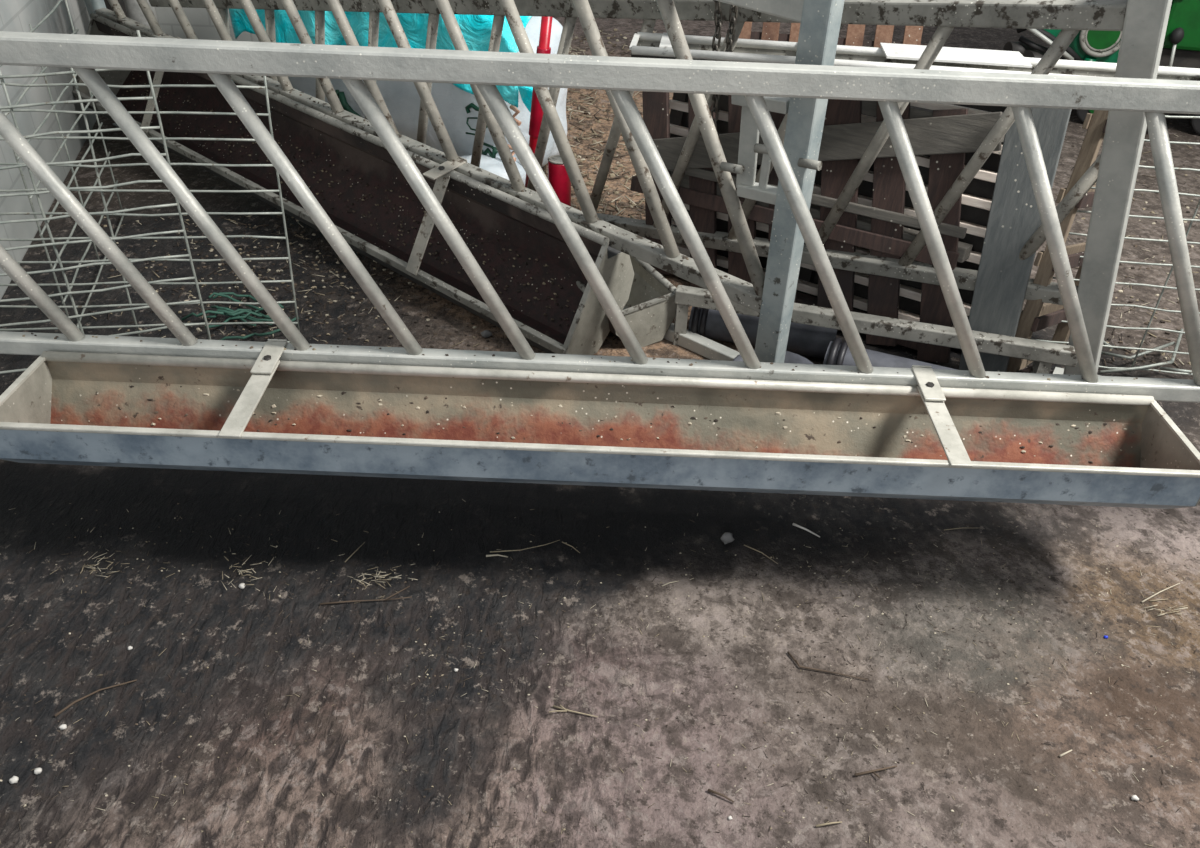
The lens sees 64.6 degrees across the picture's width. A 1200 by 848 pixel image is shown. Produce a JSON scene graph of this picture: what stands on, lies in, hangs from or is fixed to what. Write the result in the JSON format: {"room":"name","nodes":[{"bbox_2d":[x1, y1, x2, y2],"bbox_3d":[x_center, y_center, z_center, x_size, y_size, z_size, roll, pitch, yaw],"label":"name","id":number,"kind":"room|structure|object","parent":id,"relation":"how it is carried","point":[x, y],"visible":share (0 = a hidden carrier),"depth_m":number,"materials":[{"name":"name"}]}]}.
{"room":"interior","nodes":[
{"label":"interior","id":0,"kind":"room"},
{"bbox_2d":[0,0,99,299],"bbox_3d":[-2.228,-1.931,3.007,0.200,2.600,4.261,-7,36,-13],"label":"wall","id":1,"kind":"structure","parent":0,"point":[15,15],"depth_m":3.70,"materials":[{"name":"white paint"}]},
{"bbox_2d":[155,7,258,41],"bbox_3d":[-1.706,-3.160,4.791,1.700,2.600,0.200,2,35,0],"label":"wall","id":2,"kind":"structure","parent":0,"point":[199,19],"depth_m":5.33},
{"bbox_2d":[0,17,1199,847],"bbox_3d":[0.383,-1.468,4.857,16.000,0.100,18.000,2,35,0],"label":"floor","id":3,"kind":"structure","parent":0,"point":[33,599],"depth_m":2.00,"materials":[{"name":"concrete"}]},
{"bbox_2d":[9,776,18,783],"bbox_3d":[-1.038,0.631,1.684,0.014,0.010,0.014,19,38,23],"label":"pebble","id":4,"kind":"object","parent":3,"relation":"on","point":[14,779],"visible":1,"depth_m":1.68,"materials":[{"name":"white stone"}]},
{"bbox_2d":[34,768,41,773],"bbox_3d":[-1.006,0.622,1.701,0.013,0.011,0.012,2,35,0],"label":"pebble","id":5,"kind":"object","parent":3,"relation":"on","point":[37,770],"visible":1,"depth_m":1.70,"materials":[{"name":"white stone"}]},
{"bbox_2d":[59,724,66,729],"bbox_3d":[-1.005,0.568,1.778,0.014,0.010,0.011,2,35,0],"label":"pebble","id":6,"kind":"object","parent":3,"relation":"on","point":[63,726],"visible":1,"depth_m":1.77,"materials":[{"name":"white stone"}]},
{"bbox_2d":[0,0,126,326],"bbox_3d":[-1.708,-0.865,3.061,0.017,0.800,1.000,-6,36,-12],"label":"mesh panel","id":7,"kind":"object","parent":3,"relation":"on","point":[17,158],"visible":0.63,"depth_m":3.01,"materials":[{"name":"grey metal"}]},
{"bbox_2d":[54,679,136,716],"bbox_3d":[-0.976,0.525,1.839,0.149,0.005,0.019,-22,42,-31],"label":"twig","id":8,"kind":"object","parent":3,"relation":"on","point":[92,693],"visible":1,"depth_m":1.83,"materials":[{"name":"brown wood"}]},
{"bbox_2d":[80,551,129,576],"bbox_3d":[-1.112,0.314,2.127,0.111,0.009,0.082,2,35,0],"label":"tuft","id":9,"kind":"object","parent":3,"relation":"on","point":[84,565],"visible":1,"depth_m":2.12,"materials":[{"name":"beige plant"}]},
{"bbox_2d":[0,30,210,373],"bbox_3d":[-1.343,-0.444,2.339,0.606,0.965,0.017,-11,37,-18],"label":"mesh panel","id":10,"kind":"object","parent":3,"relation":"on","point":[9,106],"visible":0.55,"depth_m":2.33,"materials":[{"name":"grey metal"}]},
{"bbox_2d":[104,0,127,16],"bbox_3d":[-2.293,-2.187,4.327,0.160,1.500,0.160,2,35,0],"label":"steel post","id":11,"kind":"object","parent":3,"relation":"on","point":[121,2],"visible":0.02,"depth_m":4.47,"materials":[{"name":"grey metal"}]},
{"bbox_2d":[124,0,158,26],"bbox_3d":[-2.281,-2.330,4.532,0.150,1.512,0.266,-17,39,-25],"label":"pipe","id":12,"kind":"object","parent":3,"relation":"on","point":[134,12],"visible":0.02,"depth_m":4.65,"materials":[{"name":"white plastic"}]},
{"bbox_2d":[0,68,299,342],"bbox_3d":[-1.342,-0.574,2.595,0.926,0.860,0.017,-2,35,-9],"label":"mesh panel","id":13,"kind":"object","parent":3,"relation":"on","point":[75,83],"visible":0.61,"depth_m":2.60,"materials":[{"name":"grey metal"}]},
{"bbox_2d":[181,292,298,339],"bbox_3d":[-1.140,-0.341,3.024,0.361,0.038,0.273,30,43,33],"label":"twine","id":14,"kind":"object","parent":3,"relation":"on","point":[237,314],"visible":0.72,"depth_m":3.02,"materials":[{"name":"green plastic"}]},
{"bbox_2d":[238,583,245,588],"bbox_3d":[-0.788,0.357,2.091,0.015,0.011,0.013,2,35,0],"label":"pebble","id":15,"kind":"object","parent":3,"relation":"on","point":[242,585],"visible":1,"depth_m":2.09,"materials":[{"name":"white stone"}]},
{"bbox_2d":[221,553,273,589],"bbox_3d":[-0.800,0.331,2.121,0.112,0.010,0.118,2,35,0],"label":"tuft","id":16,"kind":"object","parent":3,"relation":"on","point":[239,571],"visible":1,"depth_m":2.12,"materials":[{"name":"beige plant"}]},
{"bbox_2d":[88,215,616,347],"bbox_3d":[-0.918,-0.534,3.351,2.026,0.019,1.078,-1,35,-4],"label":"litter","id":17,"kind":"object","parent":3,"relation":"on","point":[278,216],"visible":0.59,"depth_m":3.29,"materials":[{"name":"plant"}]},
{"bbox_2d":[320,586,411,604],"bbox_3d":[-0.511,0.374,2.080,0.196,0.007,0.040,-3,35,-8],"label":"twig","id":18,"kind":"object","parent":3,"relation":"on","point":[408,586],"visible":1,"depth_m":2.07,"materials":[{"name":"brown wood"}]},
{"bbox_2d":[351,564,417,589],"bbox_3d":[-0.482,0.342,2.124,0.146,0.009,0.070,-5,36,-11],"label":"tuft","id":19,"kind":"object","parent":3,"relation":"on","point":[411,564],"visible":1,"depth_m":2.12,"materials":[{"name":"beige plant"}]},
{"bbox_2d":[268,16,566,184],"bbox_3d":[-0.900,-1.551,4.205,1.652,0.696,0.633,22,39,25],"label":"bag","id":20,"kind":"object","parent":3,"relation":"on","point":[458,109],"visible":0.27,"depth_m":4.00,"materials":[{"name":"white plastic"}]},
{"bbox_2d":[229,9,532,112],"bbox_3d":[-0.835,-1.852,4.021,1.735,0.639,0.502,22,39,25],"label":"plastic sheet","id":21,"kind":"object","parent":20,"relation":"on","point":[475,29],"visible":0.28,"depth_m":3.82,"materials":[{"name":"teal plastic"}]},
{"bbox_2d":[335,90,503,157],"bbox_3d":[-0.788,-1.303,4.085,0.950,0.271,0.034,22,39,25],"label":"print","id":22,"kind":"object","parent":20,"relation":"attached to","point":[458,112],"depth_m":4.03},
{"bbox_2d":[508,144,515,161],"bbox_3d":[-0.358,-1.106,3.882,0.057,0.068,0.020,22,39,25],"label":"print","id":23,"kind":"object","parent":20,"relation":"on","point":[510,147],"depth_m":3.87},
{"bbox_2d":[509,105,520,125],"bbox_3d":[-0.337,-1.230,3.783,0.053,0.080,0.020,22,39,25],"label":"print","id":24,"kind":"object","parent":20,"relation":"attached to","point":[512,107],"depth_m":3.77},
{"bbox_2d":[72,0,844,362],"bbox_3d":[-0.906,-1.233,3.211,3.724,1.329,0.346,27,42,31],"label":"barrier","id":25,"kind":"object","parent":3,"relation":"on","point":[508,229],"visible":0.73,"depth_m":3.10,"materials":[{"name":"metal"}]},
{"bbox_2d":[481,330,491,337],"bbox_3d":[-0.362,-0.287,3.024,0.033,0.026,0.031,-11,37,-19],"label":"pebble","id":26,"kind":"object","parent":3,"relation":"on","point":[485,333],"visible":1,"depth_m":3.02,"materials":[{"name":"grey stone"}]},
{"bbox_2d":[486,554,507,556],"bbox_3d":[-0.238,0.305,2.197,0.052,0.005,0.009,2,35,0],"label":"stalk","id":27,"kind":"object","parent":3,"relation":"on","point":[492,554],"visible":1,"depth_m":2.20,"materials":[{"name":"beige plant"}]},
{"bbox_2d":[490,540,558,552],"bbox_3d":[-0.173,0.289,2.223,0.168,0.006,0.016,-8,36,-14],"label":"stalk","id":28,"kind":"object","parent":3,"relation":"on","point":[557,540],"visible":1,"depth_m":2.21,"materials":[{"name":"beige plant"}]},
{"bbox_2d":[525,16,552,187],"bbox_3d":[-0.241,-1.137,3.490,0.173,0.885,0.100,10,36,11],"label":"pole","id":29,"kind":"object","parent":3,"relation":"on","point":[536,115],"visible":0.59,"depth_m":3.43,"materials":[{"name":"paint"}]},
{"bbox_2d":[548,155,570,205],"bbox_3d":[-0.157,-0.884,3.659,0.092,0.283,0.092,2,35,0],"label":"canister","id":30,"kind":"object","parent":3,"relation":"on","point":[558,178],"visible":0.48,"depth_m":3.59,"materials":[{"name":"paint"}]},
{"bbox_2d":[549,705,597,716],"bbox_3d":[-0.051,0.556,1.846,0.096,0.010,0.025,2,35,0],"label":"twig","id":31,"kind":"object","parent":3,"relation":"on","point":[554,706],"visible":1,"depth_m":1.84,"materials":[{"name":"wood"}]},
{"bbox_2d":[0,31,1199,508],"bbox_3d":[0.001,-0.170,1.965,3.612,1.068,0.395,2,35,0],"label":"barrier","id":32,"kind":"object","parent":3,"relation":"on","point":[184,401],"visible":1,"depth_m":1.99,"materials":[{"name":"metal"}]},
{"bbox_2d":[0,499,1199,847],"bbox_3d":[0.068,0.464,1.992,3.142,0.007,0.964,0,35,-3],"label":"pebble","id":33,"kind":"object","parent":3,"relation":"on","point":[924,731],"visible":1,"depth_m":2.00,"materials":[{"name":"stone"}]},
{"bbox_2d":[542,28,670,219],"bbox_3d":[-0.009,-1.739,5.117,0.871,0.035,3.607,2,35,0],"label":"straw","id":34,"kind":"object","parent":3,"relation":"on","point":[590,183],"visible":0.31,"depth_m":4.44,"materials":[{"name":"beige plant"}]},
{"bbox_2d":[576,256,675,347],"bbox_3d":[0.020,-0.460,3.163,0.249,0.182,0.566,-14,38,-22],"label":"trough","id":35,"kind":"object","parent":3,"relation":"on","point":[649,311],"visible":0.2,"depth_m":3.00,"materials":[{"name":"metal"}]},
{"bbox_2d":[149,0,1171,375],"bbox_3d":[-0.232,-1.119,3.305,4.034,1.418,0.370,21,39,25],"label":"barrier","id":36,"kind":"object","parent":3,"relation":"on","point":[1142,24],"visible":0.54,"depth_m":2.63,"materials":[{"name":"metal"}]},
{"bbox_2d":[712,0,722,50],"bbox_3d":[0.329,-1.126,2.670,0.033,0.215,0.058,17,38,20],"label":"chain","id":37,"kind":"object","parent":36,"relation":"hanging from","point":[718,10],"visible":0.88,"depth_m":2.67,"materials":[{"name":"metal"}]},
{"bbox_2d":[711,5,737,136],"bbox_3d":[0.358,-1.032,2.772,0.043,0.493,0.120,2,35,0],"label":"chain","id":38,"kind":"object","parent":36,"relation":"hanging from","point":[729,41],"visible":0.54,"depth_m":2.70,"materials":[{"name":"metal"}]},
{"bbox_2d":[664,323,739,360],"bbox_3d":[0.422,-0.191,2.914,0.779,0.042,0.045,28,43,32],"label":"steel beam","id":39,"kind":"structure","parent":3,"relation":"on","point":[701,345],"depth_m":2.96,"materials":[{"name":"white metal"}]},
{"bbox_2d":[708,789,733,802],"bbox_3d":[0.217,0.667,1.706,0.050,0.007,0.005,18,38,21],"label":"stick","id":40,"kind":"object","parent":3,"relation":"on","point":[709,790],"visible":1,"depth_m":1.71,"materials":[{"name":"wood"}]},
{"bbox_2d":[721,532,734,543],"bbox_3d":[0.303,0.273,2.264,0.034,0.030,0.027,2,35,0],"label":"stone","id":41,"kind":"object","parent":3,"relation":"on","point":[727,537],"visible":1,"depth_m":2.26,"materials":[{"name":"grey stone"}]},
{"bbox_2d":[744,544,777,563],"bbox_3d":[0.380,0.305,2.235,0.095,0.003,0.008,28,42,31],"label":"stick","id":42,"kind":"object","parent":3,"relation":"on","point":[744,544],"visible":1,"depth_m":2.24,"materials":[{"name":"wood"}]},
{"bbox_2d":[688,306,836,358],"bbox_3d":[0.516,-0.303,3.009,0.453,0.154,0.153,12,36,13],"label":"drain pipe","id":43,"kind":"object","parent":3,"relation":"on","point":[803,339],"visible":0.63,"depth_m":2.96,"materials":[{"name":"black plastic"}]},
{"bbox_2d":[733,349,812,363],"bbox_3d":[0.512,-0.126,2.799,0.264,0.075,0.264,2,35,0],"label":"bowl","id":44,"kind":"object","parent":3,"relation":"on","point":[790,357],"visible":0.05,"depth_m":2.85,"materials":[{"name":"grey metal"}]},
{"bbox_2d":[792,523,819,536],"bbox_3d":[0.501,0.258,2.306,0.074,0.007,0.006,25,41,29],"label":"stick","id":45,"kind":"object","parent":3,"relation":"on","point":[793,524],"visible":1,"depth_m":2.31,"materials":[{"name":"wood"}]},
{"bbox_2d":[630,91,1004,362],"bbox_3d":[0.637,-0.750,3.106,1.260,0.756,0.259,23,40,26],"label":"pallet","id":46,"kind":"object","parent":3,"relation":"on","point":[945,135],"visible":0.34,"depth_m":2.94,"materials":[{"name":"brown wood"}]},
{"bbox_2d":[629,32,1199,80],"bbox_3d":[0.916,-1.017,2.754,1.658,0.109,0.207,6,35,5],"label":"trough","id":47,"kind":"object","parent":46,"relation":"on","point":[643,44],"visible":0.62,"depth_m":2.75,"materials":[{"name":"metal"}]},
{"bbox_2d":[643,93,1006,326],"bbox_3d":[0.754,-0.765,3.178,1.250,0.737,0.251,23,40,26],"label":"pallet","id":48,"kind":"object","parent":3,"relation":"on","point":[976,201],"visible":0.04,"depth_m":3.07,"materials":[{"name":"wood"}]},
{"bbox_2d":[727,22,927,47],"bbox_3d":[1.144,-1.944,4.822,1.000,0.792,0.397,7,35,6],"label":"pallet","id":49,"kind":"object","parent":3,"relation":"on","point":[854,35],"visible":0.09,"depth_m":4.77,"materials":[{"name":"brown wood"}]},
{"bbox_2d":[787,651,867,680],"bbox_3d":[0.463,0.505,1.951,0.169,0.008,0.032,16,37,19],"label":"twig","id":50,"kind":"object","parent":3,"relation":"on","point":[788,652],"visible":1,"depth_m":1.95,"materials":[{"name":"brown wood"}]},
{"bbox_2d":[816,821,841,826],"bbox_3d":[0.403,0.702,1.668,0.049,0.007,0.004,-4,35,-9],"label":"stick","id":51,"kind":"object","parent":3,"relation":"on","point":[829,823],"visible":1,"depth_m":1.67,"materials":[{"name":"wood"}]},
{"bbox_2d":[673,285,1077,373],"bbox_3d":[0.796,-0.237,2.872,1.170,0.193,0.046,11,36,12],"label":"steel beam","id":52,"kind":"structure","parent":3,"relation":"on","point":[1044,354],"depth_m":2.79,"materials":[{"name":"grey metal"}]},
{"bbox_2d":[854,765,896,778],"bbox_3d":[0.514,0.646,1.753,0.086,0.008,0.021,-6,36,-12],"label":"stick","id":53,"kind":"object","parent":3,"relation":"on","point":[880,769],"visible":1,"depth_m":1.75,"materials":[{"name":"brown wood"}]},
{"bbox_2d":[823,338,956,369],"bbox_3d":[0.922,-0.123,2.777,0.527,0.154,0.153,15,37,18],"label":"drain pipe","id":54,"kind":"object","parent":3,"relation":"on","point":[838,353],"visible":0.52,"depth_m":2.77,"materials":[{"name":"grey plastic"}]},
{"bbox_2d":[959,107,1071,371],"bbox_3d":[1.157,-0.499,2.697,0.146,0.814,0.257,8,35,7],"label":"board","id":55,"kind":"object","parent":3,"relation":"on","point":[1002,280],"visible":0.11,"depth_m":2.68,"materials":[{"name":"grey wood"}]},
{"bbox_2d":[1006,110,1147,372],"bbox_3d":[1.402,-0.507,2.812,0.548,0.881,0.101,-28,45,-36],"label":"pallet","id":56,"kind":"object","parent":3,"relation":"on","point":[1036,315],"visible":0.25,"depth_m":2.70,"materials":[{"name":"brown wood"}]},
{"bbox_2d":[1003,0,1199,134],"bbox_3d":[2.841,-2.327,4.966,1.332,1.350,1.159,9,36,10],"label":"machine","id":57,"kind":"object","parent":3,"relation":"on","point":[1181,46],"visible":0.39,"depth_m":4.75,"materials":[{"name":"green paint"}]},
{"bbox_2d":[1087,30,1119,49],"bbox_3d":[2.520,-1.962,4.763,0.149,0.149,0.055,9,36,10],"label":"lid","id":58,"kind":"object","parent":57,"relation":"attached to","point":[1096,40],"depth_m":4.76,"materials":[{"name":"green paint"}]},
{"bbox_2d":[1029,115,1199,374],"bbox_3d":[1.692,-0.484,2.723,0.780,0.800,0.016,6,35,5],"label":"mesh panel","id":59,"kind":"object","parent":3,"relation":"on","point":[1166,116],"visible":0.41,"depth_m":2.78,"materials":[{"name":"grey metal"}]},
{"bbox_2d":[1056,119,1199,369],"bbox_3d":[2.324,-1.061,4.298,0.805,0.020,3.541,18,38,21],"label":"litter","id":60,"kind":"object","parent":3,"relation":"on","point":[1146,202],"visible":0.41,"depth_m":3.37,"materials":[{"name":"plant"}]},
{"bbox_2d":[1131,795,1138,800],"bbox_3d":[0.976,0.683,1.732,0.014,0.010,0.010,19,38,22],"label":"pebble","id":61,"kind":"object","parent":3,"relation":"on","point":[1134,797],"visible":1,"depth_m":1.73,"materials":[{"name":"white stone"}]},
{"bbox_2d":[1099,329,1191,373],"bbox_3d":[1.716,-0.238,3.010,0.278,0.070,0.283,10,36,10],"label":"rods","id":62,"kind":"object","parent":3,"relation":"on","point":[1182,330],"visible":0.71,"depth_m":2.96,"materials":[{"name":"metal"}]},
{"bbox_2d":[1141,583,1179,602],"bbox_3d":[1.284,0.385,2.176,0.136,0.003,0.005,-16,39,-24],"label":"stalk","id":63,"kind":"object","parent":3,"relation":"on","point":[1178,583],"visible":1,"depth_m":2.17,"materials":[{"name":"beige plant"}]},
{"bbox_2d":[1144,603,1187,626],"bbox_3d":[1.254,0.419,2.120,0.145,0.008,0.056,-18,40,-26],"label":"tuft","id":64,"kind":"object","parent":3,"relation":"on","point":[1158,603],"visible":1,"depth_m":2.12,"materials":[{"name":"beige plant"}]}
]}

